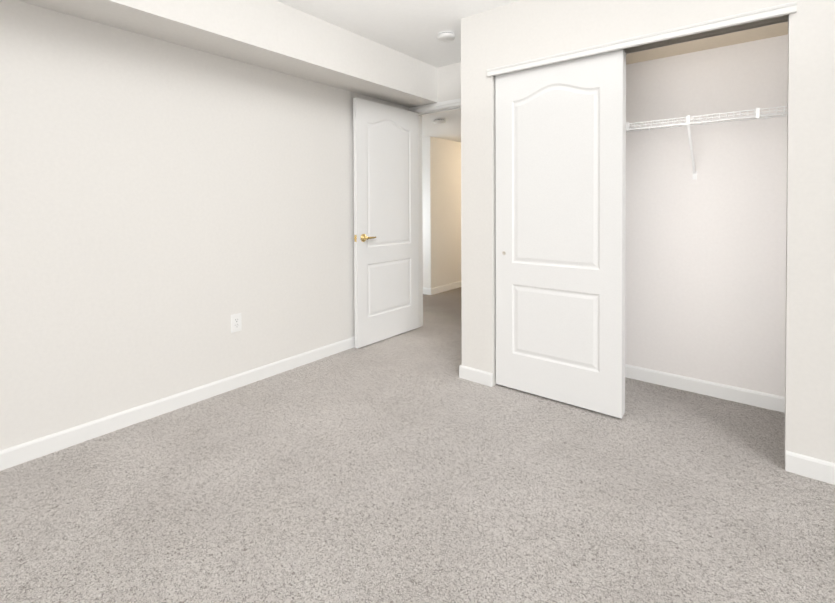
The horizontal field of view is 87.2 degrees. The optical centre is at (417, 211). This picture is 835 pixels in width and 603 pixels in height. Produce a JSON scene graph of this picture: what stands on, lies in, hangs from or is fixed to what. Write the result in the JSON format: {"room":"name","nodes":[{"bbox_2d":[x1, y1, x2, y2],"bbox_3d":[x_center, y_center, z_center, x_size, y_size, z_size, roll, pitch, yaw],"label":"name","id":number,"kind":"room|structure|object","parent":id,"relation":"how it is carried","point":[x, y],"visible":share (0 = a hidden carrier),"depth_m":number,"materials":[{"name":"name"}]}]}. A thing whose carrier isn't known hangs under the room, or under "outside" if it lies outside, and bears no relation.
{"room":"empty bedroom","nodes":[
{"label":"empty bedroom","id":0,"kind":"room"},
{"bbox_2d":[0,0,409,450],"bbox_3d":[-1.653,-0.068,2.294,0.110,2.423,5.190,0,1,38],"label":"wall","id":1,"kind":"structure","parent":0,"point":[168,210],"depth_m":2.43,"materials":[{"name":"paint"}]},
{"bbox_2d":[0,336,354,470],"bbox_3d":[-1.601,1.101,2.274,0.013,0.085,4.970,0,1,38],"label":"baseboard","id":2,"kind":"structure","parent":1,"relation":"attached to","point":[24,452],"depth_m":2.43,"materials":[{"name":"white wood"}]},
{"bbox_2d":[231,313,241,332],"bbox_3d":[-1.166,0.714,2.823,0.008,0.115,0.070,0,1,38],"label":"wall outlet plate","id":3,"kind":"object","parent":1,"relation":"attached to","point":[236,322],"visible":1,"depth_m":2.82,"materials":[{"name":"white plastic"}]},
{"bbox_2d":[353,98,418,347],"bbox_3d":[-0.245,0.088,3.853,0.117,2.030,0.808,0,1,39],"label":"bedroom door","id":4,"kind":"structure","parent":1,"relation":"in","point":[386,239],"depth_m":3.80,"materials":[{"name":"white wood"}]},
{"bbox_2d":[17,0,437,106],"bbox_3d":[-1.490,-1.125,2.147,0.335,0.325,4.990,0,1,38],"label":"wall","id":5,"kind":"structure","parent":0,"point":[275,35],"depth_m":2.73,"materials":[{"name":"paint"}]},
{"bbox_2d":[276,0,518,67],"bbox_3d":[0.009,-1.315,0.900,4.431,0.100,5.100,0,1,38],"label":"ceiling","id":6,"kind":"structure","parent":0,"point":[412,28],"depth_m":2.95,"materials":[{"name":"paint"}]},
{"bbox_2d":[437,31,454,41],"bbox_3d":[0.210,-1.276,3.205,0.129,0.049,0.129,0,1,38],"label":"smoke detector","id":7,"kind":"object","parent":6,"relation":"attached to","point":[445,36],"visible":1,"depth_m":3.17,"materials":[{"name":"white plastic"}]},
{"bbox_2d":[0,347,834,602],"bbox_3d":[-0.221,1.213,0.635,4.431,0.100,4.329,0,1,38],"label":"floor carpet","id":8,"kind":"object","parent":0,"point":[355,475],"visible":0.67,"depth_m":1.70,"materials":[{"name":"grey carpet"}]},
{"bbox_2d":[423,287,431,294],"bbox_3d":[-0.979,1.034,6.636,2.953,0.085,0.013,0,1,38],"label":"baseboard","id":9,"kind":"structure","parent":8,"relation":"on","point":[426,291],"depth_m":5.75,"materials":[{"name":"white wood"}]},
{"bbox_2d":[428,281,460,294],"bbox_3d":[0.892,1.027,6.632,0.013,0.085,2.300,0,1,38],"label":"baseboard","id":10,"kind":"structure","parent":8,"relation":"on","point":[443,288],"depth_m":5.98,"materials":[{"name":"white wood"}]},
{"bbox_2d":[422,136,460,287],"bbox_3d":[-0.216,0.013,7.681,3.040,2.090,2.600,0,1,38],"label":"wall block","id":11,"kind":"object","parent":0,"point":[441,176],"visible":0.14,"depth_m":5.91,"materials":[{"name":"paint"}]},
{"bbox_2d":[422,109,460,141],"bbox_3d":[0.142,-1.046,6.544,5.000,0.100,3.910,0,1,38],"label":"ceiling","id":12,"kind":"structure","parent":0,"point":[450,129],"depth_m":5.00,"materials":[{"name":"paint"}]},
{"bbox_2d":[433,118,445,124],"bbox_3d":[0.231,-0.943,4.595,0.129,0.049,0.129,0,1,38],"label":"smoke detector","id":13,"kind":"object","parent":12,"relation":"attached to","point":[439,121],"visible":1,"depth_m":4.55,"materials":[{"name":"white plastic"}]},
{"bbox_2d":[437,62,460,101],"bbox_3d":[0.423,-0.099,3.890,1.169,2.423,0.110,0,1,38],"label":"wall","id":14,"kind":"structure","parent":0,"point":[449,82],"depth_m":3.91,"materials":[{"name":"paint"}]},
{"bbox_2d":[409,98,460,326],"bbox_3d":[0.327,0.059,3.970,0.921,2.105,0.144,0,1,38],"label":"trim","id":15,"kind":"structure","parent":14,"relation":"attached to","point":[443,106],"depth_m":4.21,"materials":[{"name":"white wood"}]},
{"bbox_2d":[360,287,784,468],"bbox_3d":[1.131,1.139,5.309,8.110,0.100,4.681,0,1,38],"label":"floor","id":16,"kind":"structure","parent":0,"point":[754,433],"depth_m":2.54,"materials":[{"name":"grey carpet"}]},
{"bbox_2d":[461,0,834,462],"bbox_3d":[1.570,-0.076,2.026,3.163,2.423,0.110,0,1,38],"label":"wall","id":17,"kind":"structure","parent":0,"point":[516,32],"depth_m":1.99,"materials":[{"name":"paint"}]},
{"bbox_2d":[459,365,479,379],"bbox_3d":[0.514,1.078,3.282,0.037,0.085,0.764,0,1,38],"label":"baseboard","id":18,"kind":"structure","parent":17,"relation":"attached to","point":[465,372],"depth_m":2.94,"materials":[{"name":"white wood"}]},
{"bbox_2d":[495,49,623,418],"bbox_3d":[0.812,0.122,2.603,0.760,1.986,0.037,0,1,38],"label":"closet door","id":19,"kind":"structure","parent":17,"relation":"in","point":[559,126],"depth_m":2.56,"materials":[{"name":"white wood"}]},
{"bbox_2d":[623,52,625,414],"bbox_3d":[0.839,0.121,2.641,0.760,1.986,0.037,0,1,38],"label":"closet door","id":20,"kind":"structure","parent":17,"relation":"in","point":[624,222],"depth_m":2.40,"materials":[{"name":"white wood"}]},
{"bbox_2d":[495,14,788,75],"bbox_3d":[1.085,-0.883,2.402,1.449,0.030,0.097,0,1,38],"label":"track rail","id":21,"kind":"object","parent":17,"relation":"attached to","point":[735,28],"visible":0.27,"depth_m":2.15,"materials":[{"name":"silver metal"}]},
{"bbox_2d":[487,1,796,76],"bbox_3d":[1.039,-0.886,2.348,1.501,0.043,0.022,0,1,38],"label":"valance","id":22,"kind":"object","parent":17,"relation":"attached to","point":[755,15],"visible":0.92,"depth_m":2.21,"materials":[{"name":"white wood"}]},
{"bbox_2d":[785,450,834,484],"bbox_3d":[2.178,1.099,1.487,1.425,0.085,0.013,0,1,38],"label":"baseboard","id":23,"kind":"structure","parent":17,"relation":"attached to","point":[811,467],"depth_m":1.87,"materials":[{"name":"white wood"}]},
{"bbox_2d":[625,34,787,396],"bbox_3d":[2.091,-0.087,2.597,3.054,2.423,0.260,0,1,38],"label":"wall","id":24,"kind":"structure","parent":0,"point":[705,279],"depth_m":2.67,"materials":[{"name":"paint"}]},
{"bbox_2d":[625,364,784,412],"bbox_3d":[1.457,1.085,2.580,2.093,0.085,0.586,0,1,38],"label":"baseboard","id":25,"kind":"structure","parent":24,"relation":"attached to","point":[744,396],"depth_m":2.68,"materials":[{"name":"white wood"}]},
{"bbox_2d":[626,106,786,179],"bbox_3d":[1.533,-0.373,2.664,2.092,0.346,0.319,0,1,38],"label":"wire closet shelf","id":26,"kind":"object","parent":24,"relation":"attached to","point":[758,115],"visible":0.5,"depth_m":2.50,"materials":[{"name":"white metal"}]},
{"bbox_2d":[626,22,787,64],"bbox_3d":[1.427,-1.136,2.520,2.133,0.298,0.696,0,1,38],"label":"ceiling","id":27,"kind":"structure","parent":0,"point":[765,32],"depth_m":2.57,"materials":[{"name":"paint"}]}
]}

